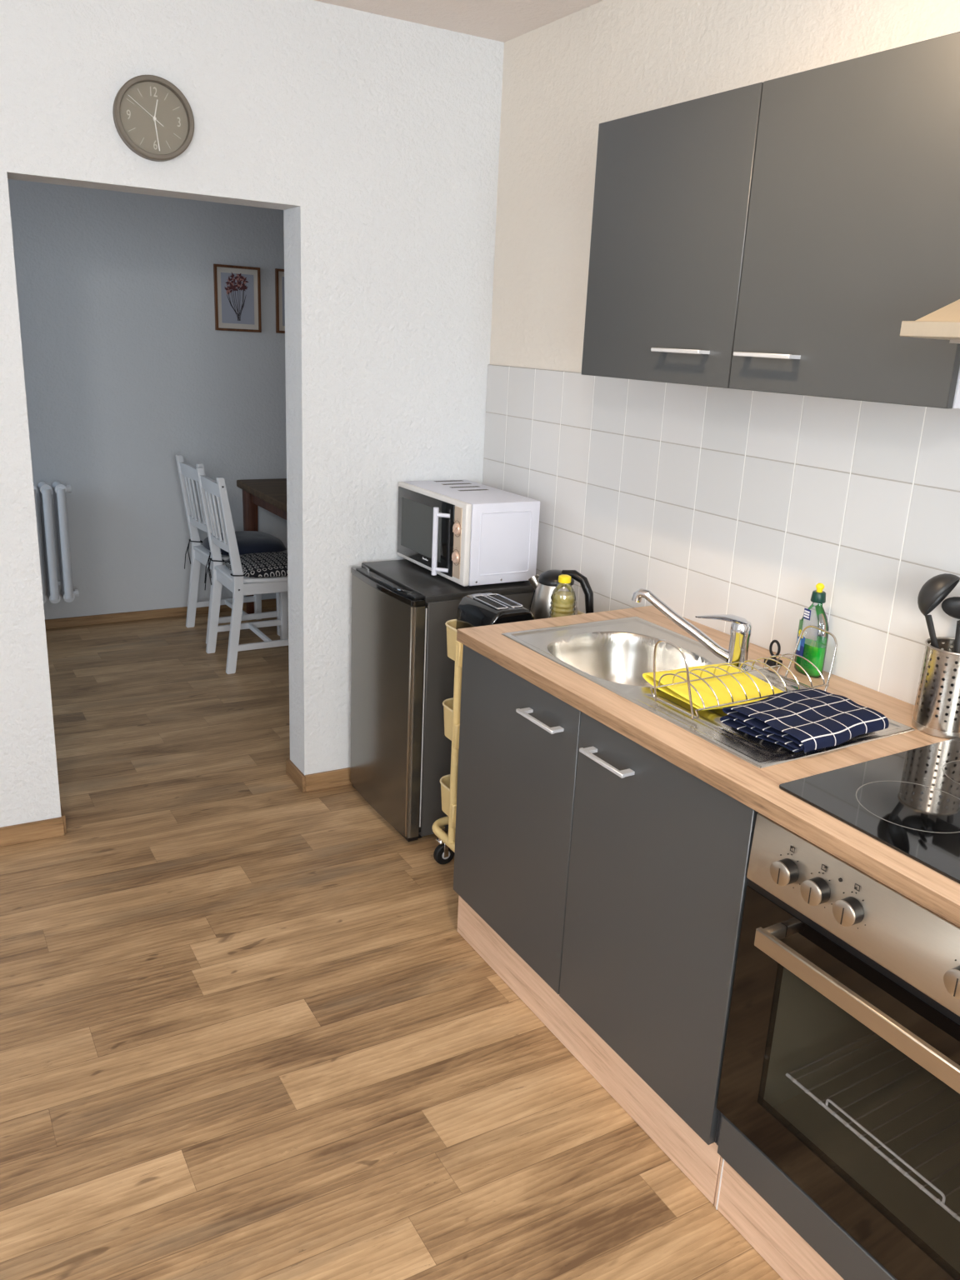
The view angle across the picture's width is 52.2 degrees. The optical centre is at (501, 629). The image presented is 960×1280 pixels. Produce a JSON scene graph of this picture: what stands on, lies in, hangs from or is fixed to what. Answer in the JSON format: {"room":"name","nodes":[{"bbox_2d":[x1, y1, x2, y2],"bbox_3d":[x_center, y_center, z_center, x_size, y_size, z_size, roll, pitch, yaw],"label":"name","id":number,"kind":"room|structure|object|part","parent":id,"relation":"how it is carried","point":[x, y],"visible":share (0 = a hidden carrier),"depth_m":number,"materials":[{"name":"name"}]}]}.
{"room":"kitchen","nodes":[
{"label":"kitchen","id":0,"kind":"room"},
{"bbox_2d":[7,179,287,619],"bbox_3d":[-1.917,-1.265,5.130,5.070,2.481,0.120,-7,19,-31],"label":"wall","id":1,"kind":"structure","parent":0,"point":[127,369],"depth_m":5.10,"materials":[{"name":"paint"}]},
{"bbox_2d":[33,480,79,604],"bbox_3d":[-2.524,-0.329,4.842,0.766,0.787,0.212,-7,19,-31],"label":"radiator","id":2,"kind":"object","parent":1,"relation":"attached to","point":[59,490],"visible":0.54,"depth_m":4.89,"materials":[{"name":"metal"}]},
{"bbox_2d":[45,598,276,629],"bbox_3d":[-1.995,-0.076,5.388,4.950,0.050,0.012,-7,19,-31],"label":"baseboard","id":3,"kind":"structure","parent":1,"relation":"attached to","point":[174,612],"depth_m":5.36,"materials":[{"name":"brown wood"}]},
{"bbox_2d":[213,264,261,332],"bbox_3d":[-1.405,-1.758,5.210,0.245,0.331,0.020,-7,19,-31],"label":"framed picture","id":4,"kind":"object","parent":1,"relation":"attached to","point":[237,288],"visible":1,"depth_m":5.21,"materials":[{"name":"brown wood"}]},
{"bbox_2d":[220,272,254,324],"bbox_3d":[-1.405,-1.758,5.210,0.175,0.253,0.002,-7,19,-31],"label":"print","id":5,"kind":"object","parent":4,"relation":"attached to","point":[237,288],"depth_m":5.21},
{"bbox_2d":[275,268,284,333],"bbox_3d":[-1.121,-1.796,5.379,0.245,0.332,0.020,-7,19,-31],"label":"framed picture","id":6,"kind":"object","parent":1,"relation":"attached to","point":[279,273],"visible":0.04,"depth_m":5.33,"materials":[{"name":"brown wood"}]},
{"bbox_2d":[281,276,284,325],"bbox_3d":[-1.121,-1.796,5.379,0.175,0.254,0.002,-7,19,-31],"label":"print","id":7,"kind":"object","parent":6,"relation":"attached to","point":[282,277],"depth_m":5.34},
{"bbox_2d":[0,0,504,827],"bbox_3d":[-0.844,-0.616,3.112,5.210,2.481,0.151,-6,19,-29],"label":"wall","id":8,"kind":"structure","parent":0,"point":[376,137],"depth_m":3.01,"materials":[{"name":"white paint"}]},
{"bbox_2d":[0,816,64,846],"bbox_3d":[-2.237,0.715,2.630,1.952,0.062,0.012,-6,19,-29],"label":"baseboard","id":9,"kind":"structure","parent":8,"relation":"attached to","point":[52,827],"depth_m":3.05,"materials":[{"name":"brown wood"}]},
{"bbox_2d":[60,802,66,833],"bbox_3d":[-1.429,0.599,3.170,0.012,0.062,0.161,-7,19,-31],"label":"baseboard","id":10,"kind":"structure","parent":8,"relation":"attached to","point":[62,814],"depth_m":3.11,"materials":[{"name":"brown wood"}]},
{"bbox_2d":[112,75,194,161],"bbox_3d":[-0.952,-1.399,2.683,0.209,0.209,0.034,-6,19,-29],"label":"wall clock","id":11,"kind":"object","parent":8,"relation":"attached to","point":[152,116],"visible":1,"depth_m":2.68,"materials":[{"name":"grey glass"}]},
{"bbox_2d":[285,758,305,792],"bbox_3d":[-0.745,0.526,3.539,0.012,0.062,0.173,-7,19,-31],"label":"baseboard reveal","id":12,"kind":"structure","parent":8,"relation":"attached to","point":[292,772],"depth_m":3.52,"materials":[{"name":"brown wood"}]},
{"bbox_2d":[305,767,350,791],"bbox_3d":[-0.414,0.516,3.633,0.651,0.062,0.012,-6,19,-29],"label":"baseboard","id":13,"kind":"structure","parent":8,"relation":"attached to","point":[337,777],"depth_m":3.51,"materials":[{"name":"brown wood"}]},
{"bbox_2d":[0,606,783,1279],"bbox_3d":[-0.342,0.861,2.581,5.200,0.001,7.552,-7,19,-31],"label":"floor","id":14,"kind":"structure","parent":0,"point":[250,1029],"depth_m":2.23,"materials":[{"name":"wood"}]},
{"bbox_2d":[175,455,286,643],"bbox_3d":[-1.413,-0.436,5.161,0.463,0.925,0.400,-8,20,-33],"label":"dining chair","id":15,"kind":"object","parent":14,"relation":"on","point":[199,554],"visible":0.5,"depth_m":5.14,"materials":[{"name":"white paint"}]},
{"bbox_3d":[-1.655,-0.459,5.197,0.106,0.925,0.028,-8,20,-33],"label":"leg","id":16,"kind":"part","parent":15,"relation":"part of","materials":[{"name":"white paint"}]},
{"bbox_3d":[-1.569,-0.797,4.931,0.039,0.066,0.320,-8,20,-33],"label":"rail","id":17,"kind":"part","parent":15,"relation":"part of","materials":[{"name":"white paint"}]},
{"bbox_3d":[-1.552,-0.541,5.028,0.035,0.037,0.320,-8,20,-33],"label":"rail","id":18,"kind":"part","parent":15,"relation":"part of","materials":[{"name":"white paint"}]},
{"bbox_3d":[-1.466,-0.371,4.929,0.106,0.925,0.028,-8,20,-33],"label":"leg","id":19,"kind":"part","parent":15,"relation":"part of","materials":[{"name":"white paint"}]},
{"bbox_2d":[184,530,286,583],"bbox_3d":[-1.396,-0.401,5.185,0.466,0.205,0.400,-8,20,-33],"label":"seat cushion","id":20,"kind":"object","parent":15,"relation":"on","point":[248,542],"visible":0.65,"depth_m":5.09,"materials":[{"name":"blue fabric"}]},
{"bbox_3d":[-1.388,-0.418,5.184,0.400,0.020,0.400,-8,20,-33],"label":"seat","id":21,"kind":"part","parent":15,"relation":"part of","materials":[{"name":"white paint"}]},
{"bbox_3d":[-1.365,-0.265,5.467,0.040,0.430,0.036,-8,20,-33],"label":"leg","id":22,"kind":"part","parent":15,"relation":"part of","materials":[{"name":"white paint"}]},
{"bbox_3d":[-1.176,-0.176,5.198,0.040,0.430,0.036,-8,20,-33],"label":"leg","id":23,"kind":"part","parent":15,"relation":"part of","materials":[{"name":"white paint"}]},
{"bbox_2d":[195,467,288,674],"bbox_3d":[-1.184,-0.303,4.748,0.463,0.925,0.400,-7,19,-31],"label":"dining chair","id":24,"kind":"object","parent":14,"relation":"on","point":[221,573],"visible":0.73,"depth_m":4.62,"materials":[{"name":"white paint"}]},
{"bbox_3d":[-1.424,-0.329,4.795,0.106,0.925,0.028,-7,19,-31],"label":"leg","id":25,"kind":"part","parent":24,"relation":"part of","materials":[{"name":"white paint"}]},
{"bbox_3d":[-1.345,-0.666,4.526,0.039,0.066,0.320,-7,19,-31],"label":"rail","id":26,"kind":"part","parent":24,"relation":"part of","materials":[{"name":"white paint"}]},
{"bbox_3d":[-1.327,-0.410,4.621,0.035,0.037,0.320,-7,19,-31],"label":"rail","id":27,"kind":"part","parent":24,"relation":"part of","materials":[{"name":"white paint"}]},
{"bbox_3d":[-1.248,-0.239,4.519,0.106,0.925,0.028,-7,19,-31],"label":"leg","id":28,"kind":"part","parent":24,"relation":"part of","materials":[{"name":"white paint"}]},
{"bbox_2d":[205,552,287,589],"bbox_3d":[-1.165,-0.259,4.775,0.471,0.188,0.400,-7,19,-31],"label":"seat cushion","id":29,"kind":"object","parent":24,"relation":"on","point":[260,564],"visible":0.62,"depth_m":4.65,"materials":[{"name":"fabric"}]},
{"bbox_3d":[-1.158,-0.284,4.771,0.400,0.020,0.400,-7,19,-31],"label":"seat","id":30,"kind":"part","parent":24,"relation":"part of","materials":[{"name":"white paint"}]},
{"bbox_3d":[-1.126,-0.130,5.051,0.040,0.430,0.036,-7,19,-31],"label":"leg","id":31,"kind":"part","parent":24,"relation":"part of","materials":[{"name":"white paint"}]},
{"bbox_2d":[236,478,287,614],"bbox_3d":[-0.830,-0.337,5.219,0.820,0.762,1.275,-7,19,-31],"label":"dining table","id":32,"kind":"object","parent":14,"relation":"on","point":[270,495],"visible":0.17,"depth_m":5.31,"materials":[{"name":"brown wood"}]},
{"bbox_3d":[-1.409,-0.432,5.510,0.068,0.722,0.068,-7,19,-31],"label":"leg","id":33,"kind":"part","parent":32,"relation":"part of","materials":[{"name":"brown wood"}]},
{"bbox_2d":[350,559,534,841],"bbox_3d":[-0.205,0.213,3.339,0.499,0.828,0.478,-7,19,-31],"label":"fridge","id":34,"kind":"object","parent":14,"relation":"on","point":[402,672],"visible":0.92,"depth_m":3.11,"materials":[{"name":"silver metal"}]},
{"bbox_3d":[-0.394,0.237,3.226,0.050,0.767,0.476,-7,19,-31],"label":"door","id":35,"kind":"part","parent":34,"relation":"part of","materials":[{"name":"silver metal"}]},
{"bbox_3d":[-0.288,0.299,3.035,0.006,0.763,0.007,-7,19,-31],"label":"edge trim","id":36,"kind":"part","parent":34,"relation":"part of","materials":[{"name":"metal"}]},
{"bbox_3d":[-0.162,-0.176,3.239,0.446,0.022,0.478,-7,19,-31],"label":"panel","id":37,"kind":"part","parent":34,"relation":"part of","materials":[{"name":"black plastic"}]},
{"bbox_2d":[396,479,539,587],"bbox_3d":[-0.140,-0.323,3.224,0.310,0.268,0.480,-7,19,-31],"label":"microwave","id":38,"kind":"object","parent":34,"relation":"on","point":[468,533],"visible":0.98,"depth_m":3.07,"materials":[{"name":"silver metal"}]},
{"bbox_3d":[-0.253,-0.324,3.190,0.004,0.228,0.394,-7,19,-31],"label":"door","id":39,"kind":"part","parent":38,"relation":"part of","materials":[{"name":"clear glass"}]},
{"bbox_3d":[-0.227,-0.318,3.172,0.021,0.256,0.478,-7,19,-31],"label":"frame","id":40,"kind":"part","parent":38,"relation":"part of","materials":[{"name":"white plastic"}]},
{"bbox_3d":[-0.190,-0.273,3.058,0.055,0.213,0.017,7,17,14],"label":"handle","id":41,"kind":"part","parent":38,"relation":"part of","materials":[{"name":"white plastic"}]},
{"bbox_3d":[-0.136,-0.267,3.010,0.004,0.222,0.044,-7,19,-31],"label":"control panel","id":42,"kind":"part","parent":38,"relation":"part of","materials":[{"name":"beige plastic"}]},
{"bbox_3d":[0.011,-0.269,3.045,0.187,0.198,0.004,-7,19,-31],"label":"embossed panel","id":43,"kind":"part","parent":38,"relation":"part of","materials":[{"name":"white metal"}]},
{"bbox_2d":[432,610,584,864],"bbox_3d":[0.081,0.372,2.919,0.499,0.787,0.351,-7,19,-31],"label":"trolley","id":44,"kind":"object","parent":14,"relation":"on","point":[443,853],"visible":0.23,"depth_m":2.85,"materials":[{"name":"beige metal"}]},
{"bbox_2d":[440,774,450,816],"bbox_3d":[0.073,0.513,2.961,0.456,0.095,0.333,-7,19,-31],"label":"tray","id":45,"kind":"object","parent":44,"relation":"on","point":[445,780],"depth_m":2.94,"materials":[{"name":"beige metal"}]},
{"bbox_2d":[442,697,453,740],"bbox_3d":[0.086,0.277,2.891,0.456,0.100,0.333,-7,19,-31],"label":"tray","id":46,"kind":"object","parent":44,"relation":"on","point":[447,704],"depth_m":2.87,"materials":[{"name":"beige metal"}]},
{"bbox_2d":[455,592,534,629],"bbox_3d":[-0.024,-0.001,2.796,0.152,0.176,0.214,-7,19,-31],"label":"toaster","id":47,"kind":"object","parent":44,"relation":"on","point":[475,609],"visible":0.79,"depth_m":2.73,"materials":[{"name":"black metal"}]},
{"bbox_2d":[445,610,584,660],"bbox_3d":[0.098,0.042,2.822,0.456,0.098,0.333,-7,19,-31],"label":"tray","id":48,"kind":"object","parent":44,"relation":"on","point":[451,624],"depth_m":2.79,"materials":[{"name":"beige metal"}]},
{"bbox_2d":[528,570,594,619],"bbox_3d":[0.163,-0.059,2.898,0.150,0.249,0.182,-7,19,-31],"label":"kettle","id":49,"kind":"object","parent":44,"relation":"on","point":[543,585],"visible":0.44,"depth_m":2.85,"materials":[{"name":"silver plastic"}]},
{"bbox_3d":[0.102,-0.136,2.917,0.051,0.060,0.033,10,18,24],"label":"spout","id":50,"kind":"part","parent":49,"relation":"part of","materials":[{"name":"metal"}]},
{"bbox_3d":[0.160,-0.156,2.883,0.108,0.036,0.108,-7,19,-31],"label":"lid","id":51,"kind":"part","parent":49,"relation":"part of","materials":[{"name":"black plastic"}]},
{"bbox_3d":[0.221,-0.065,2.878,0.105,0.221,0.026,10,18,24],"label":"handle","id":52,"kind":"part","parent":49,"relation":"part of","materials":[{"name":"black plastic"}]},
{"bbox_2d":[549,574,575,617],"bbox_3d":[0.170,-0.029,2.779,0.073,0.258,0.073,-7,19,-31],"label":"oil bottle","id":53,"kind":"object","parent":44,"relation":"on","point":[563,579],"visible":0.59,"depth_m":2.78,"materials":[{"name":"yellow plastic"}]},
{"bbox_2d":[453,644,758,1204],"bbox_3d":[0.388,0.536,2.313,0.632,0.844,1.022,-7,19,-31],"label":"base cabinet","id":54,"kind":"object","parent":14,"relation":"on","point":[603,881],"visible":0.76,"depth_m":2.05,"materials":[{"name":"grey laminate"}]},
{"bbox_3d":[0.023,0.434,2.363,0.016,0.708,0.505,-7,19,-31],"label":"door","id":55,"kind":"part","parent":54,"relation":"part of","materials":[{"name":"grey laminate"}]},
{"bbox_3d":[0.083,0.200,2.165,0.033,0.008,0.144,-7,19,-31],"label":"handle","id":56,"kind":"part","parent":54,"relation":"part of","materials":[{"name":"metal"}]},
{"bbox_3d":[0.210,0.265,1.968,0.033,0.008,0.143,-7,19,-31],"label":"handle","id":57,"kind":"part","parent":54,"relation":"part of","materials":[{"name":"metal"}]},
{"bbox_3d":[0.285,0.568,1.954,0.016,0.708,0.497,-7,19,-31],"label":"door","id":58,"kind":"part","parent":54,"relation":"part of","materials":[{"name":"grey laminate"}]},
{"bbox_2d":[456,605,959,926],"bbox_3d":[0.582,0.197,1.948,0.631,0.030,1.636,-7,19,-31],"label":"countertop","id":59,"kind":"structure","parent":54,"relation":"on","point":[757,788],"depth_m":1.82,"materials":[{"name":"brown wood"}]},
{"bbox_2d":[631,588,752,670],"bbox_3d":[0.425,0.003,2.256,0.293,0.150,0.092,10,18,23],"label":"faucet","id":60,"kind":"object","parent":59,"relation":"on","point":[741,628],"visible":0.82,"depth_m":2.24,"materials":[{"name":"silver metal"}]},
{"bbox_3d":[0.493,-0.021,2.207,0.119,0.026,0.041,0,17,-11],"label":"lever","id":61,"kind":"part","parent":60,"relation":"part of","materials":[{"name":"silver metal"}]},
{"bbox_2d":[501,616,915,768],"bbox_3d":[0.403,0.179,2.199,0.428,0.160,0.873,-7,19,-31],"label":"sink","id":62,"kind":"object","parent":59,"relation":"in","point":[614,655],"visible":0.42,"depth_m":2.40,"materials":[{"name":"metal"}]},
{"bbox_2d":[642,663,782,709],"bbox_3d":[0.454,0.119,2.088,0.236,0.020,0.218,-6,18,-27],"label":"cloth","id":63,"kind":"object","parent":62,"relation":"on","point":[680,692],"visible":0.66,"depth_m":2.07,"materials":[{"name":"yellow fabric"}]},
{"bbox_2d":[650,625,837,719],"bbox_3d":[0.504,0.070,2.036,0.437,0.146,0.140,-7,19,-31],"label":"dish rack","id":64,"kind":"object","parent":62,"relation":"on","point":[688,681],"visible":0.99,"depth_m":2.02,"materials":[{"name":"silver metal"}]},
{"bbox_3d":[0.466,0.101,2.106,0.368,0.004,0.004,-7,19,-31],"label":"rail","id":65,"kind":"part","parent":64,"relation":"part of","materials":[{"name":"silver metal"}]},
{"bbox_3d":[0.537,0.137,1.995,0.368,0.004,0.004,-7,19,-31],"label":"rail","id":66,"kind":"part","parent":64,"relation":"part of","materials":[{"name":"silver metal"}]},
{"bbox_2d":[720,688,889,752],"bbox_3d":[0.588,0.171,1.902,0.263,0.043,0.203,-9,20,-35],"label":"tea towel","id":67,"kind":"object","parent":62,"relation":"on","point":[806,719],"visible":1,"depth_m":1.86,"materials":[{"name":"blue fabric"}]},
{"bbox_2d":[764,640,782,667],"bbox_3d":[0.634,0.054,2.278,0.033,0.063,0.032,-7,19,-31],"label":"plug","id":68,"kind":"object","parent":59,"relation":"on","point":[770,662],"visible":0.85,"depth_m":2.27,"materials":[{"name":"black rubber"}]},
{"bbox_2d":[794,582,829,678],"bbox_3d":[0.704,-0.002,2.215,0.048,0.212,0.085,-4,18,-23],"label":"detergent bottle","id":69,"kind":"object","parent":59,"relation":"on","point":[813,651],"visible":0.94,"depth_m":2.21,"materials":[{"name":"green plastic"}]},
{"bbox_2d":[803,610,809,618],"bbox_3d":[0.686,-0.034,2.205,0.001,0.016,0.016,-4,18,-23],"label":"print","id":70,"kind":"object","parent":69,"relation":"on","point":[806,611],"depth_m":2.21},
{"bbox_2d":[779,737,959,884],"bbox_3d":[0.822,0.313,1.534,0.495,0.005,0.578,-7,19,-31],"label":"cooktop","id":71,"kind":"object","parent":59,"relation":"in","point":[908,802],"visible":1,"depth_m":1.61,"materials":[{"name":"black glass"}]},
{"bbox_2d":[911,636,959,739],"bbox_3d":[0.880,0.114,1.923,0.118,0.172,0.118,-7,19,-31],"label":"utensil holder","id":72,"kind":"object","parent":59,"relation":"on","point":[929,717],"visible":0.91,"depth_m":1.89,"materials":[{"name":"metal"}]},
{"bbox_2d":[917,573,959,688],"bbox_3d":[0.854,0.028,1.928,0.095,0.285,0.074,3,16,-1],"label":"ladle","id":73,"kind":"object","parent":72,"relation":"in","point":[934,591],"visible":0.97,"depth_m":1.89,"materials":[{"name":"black plastic"}]},
{"bbox_2d":[917,573,959,615],"bbox_3d":[0.848,-0.067,1.904,0.079,0.089,0.068,-7,19,-31],"label":"bowl","id":74,"kind":"object","parent":73,"relation":"on","point":[935,590],"depth_m":1.88,"materials":[{"name":"black plastic"}]},
{"bbox_2d":[941,596,959,721],"bbox_3d":[0.875,0.052,1.920,0.070,0.245,0.063,18,22,42],"label":"server","id":75,"kind":"object","parent":72,"relation":"in","point":[951,606],"visible":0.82,"depth_m":1.91,"materials":[{"name":"black plastic"}]},
{"bbox_2d":[714,1112,897,1279],"bbox_3d":[0.819,0.748,1.670,0.599,0.844,0.606,-7,19,-31],"label":"base cabinet","id":76,"kind":"object","parent":14,"relation":"on","point":[792,1233],"visible":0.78,"depth_m":1.72,"materials":[{"name":"grey laminate"}]},
{"bbox_2d":[716,812,959,1279],"bbox_3d":[0.749,0.652,1.595,0.529,0.609,0.596,-7,19,-31],"label":"oven","id":77,"kind":"object","parent":76,"relation":"in","point":[841,1063],"visible":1,"depth_m":1.62,"materials":[{"name":"glass"}]},
{"bbox_3d":[0.448,0.394,1.579,0.004,0.040,0.040,-7,19,-31],"label":"knob","id":78,"kind":"part","parent":77,"relation":"part of","materials":[{"name":"metal"}]},
{"bbox_3d":[0.458,0.393,1.585,0.020,0.040,0.040,-7,19,-31],"label":"knob","id":79,"kind":"part","parent":77,"relation":"part of","materials":[{"name":"black plastic"}]},
{"bbox_3d":[0.482,0.411,1.527,0.004,0.040,0.040,-7,19,-31],"label":"knob","id":80,"kind":"part","parent":77,"relation":"part of","materials":[{"name":"metal"}]},
{"bbox_3d":[0.492,0.410,1.533,0.020,0.040,0.040,-7,19,-31],"label":"knob","id":81,"kind":"part","parent":77,"relation":"part of","materials":[{"name":"black plastic"}]},
{"bbox_3d":[0.515,0.428,1.475,0.004,0.040,0.040,-7,19,-31],"label":"knob","id":82,"kind":"part","parent":77,"relation":"part of","materials":[{"name":"metal"}]},
{"bbox_3d":[0.525,0.426,1.481,0.020,0.040,0.040,-7,19,-31],"label":"knob","id":83,"kind":"part","parent":77,"relation":"part of","materials":[{"name":"black plastic"}]},
{"bbox_3d":[0.585,0.444,1.422,0.022,0.129,0.596,-7,19,-31],"label":"control panel","id":84,"kind":"part","parent":77,"relation":"part of","materials":[{"name":"metal"}]},
{"bbox_3d":[0.552,0.560,1.439,0.053,0.033,0.444,-7,19,-31],"label":"handle","id":85,"kind":"part","parent":77,"relation":"part of","materials":[{"name":"metal"}]},
{"bbox_2d":[785,1073,959,1221],"bbox_3d":[0.599,0.819,1.545,0.008,0.019,0.390,-7,19,-31],"label":"wire shelf","id":86,"kind":"object","parent":77,"relation":"attached to","point":[820,1102],"depth_m":1.55,"materials":[{"name":"silver metal"}]},
{"bbox_3d":[0.614,0.478,1.320,0.004,0.040,0.040,-7,19,-31],"label":"knob","id":87,"kind":"part","parent":77,"relation":"part of","materials":[{"name":"metal"}]},
{"bbox_3d":[0.624,0.477,1.326,0.020,0.040,0.040,-7,19,-31],"label":"knob","id":88,"kind":"part","parent":77,"relation":"part of","materials":[{"name":"silver metal"}]},
{"bbox_2d":[314,0,603,42],"bbox_3d":[-0.146,-1.543,1.808,5.390,0.100,7.207,-7,19,-31],"label":"ceiling","id":89,"kind":"structure","parent":0,"point":[503,21],"depth_m":2.85,"materials":[{"name":"white paint"}]},
{"bbox_2d":[490,0,959,372],"bbox_3d":[1.175,-0.079,1.645,0.112,2.481,4.550,-7,19,-31],"label":"wall","id":90,"kind":"structure","parent":0,"point":[604,61],"depth_m":2.80,"materials":[{"name":"white paint"}]},
{"bbox_2d":[581,82,763,388],"bbox_3d":[0.467,-0.836,2.182,0.370,0.555,0.507,-7,19,-31],"label":"upper cabinet","id":91,"kind":"object","parent":90,"relation":"attached to","point":[672,187],"visible":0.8,"depth_m":2.07,"materials":[{"name":"grey laminate"}]},
{"bbox_3d":[0.374,-0.586,2.060,0.033,0.008,0.150,-7,19,-31],"label":"handle","id":92,"kind":"part","parent":91,"relation":"part of","materials":[{"name":"metal"}]},
{"bbox_2d":[482,364,959,704],"bbox_3d":[0.956,0.329,1.977,0.008,1.491,4.000,-7,19,-31],"label":"wall tiles","id":93,"kind":"structure","parent":90,"relation":"attached to","point":[705,500],"depth_m":2.42,"materials":[{"name":"white tile"}]},
{"bbox_2d":[729,31,959,409],"bbox_3d":[0.729,-0.702,1.774,0.370,0.555,0.497,-7,19,-31],"label":"upper cabinet","id":94,"kind":"object","parent":90,"relation":"attached to","point":[852,235],"visible":1,"depth_m":1.68,"materials":[{"name":"grey laminate"}]},
{"bbox_3d":[0.502,-0.520,1.860,0.033,0.008,0.144,-7,19,-31],"label":"handle","id":95,"kind":"part","parent":94,"relation":"part of","materials":[{"name":"metal"}]},
{"bbox_2d":[900,299,959,344],"bbox_3d":[0.978,-0.796,1.211,0.499,0.879,0.600,-7,19,-31],"label":"range hood","id":96,"kind":"object","parent":90,"relation":"attached to","point":[943,323],"visible":1,"depth_m":1.41,"materials":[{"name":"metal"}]}
]}

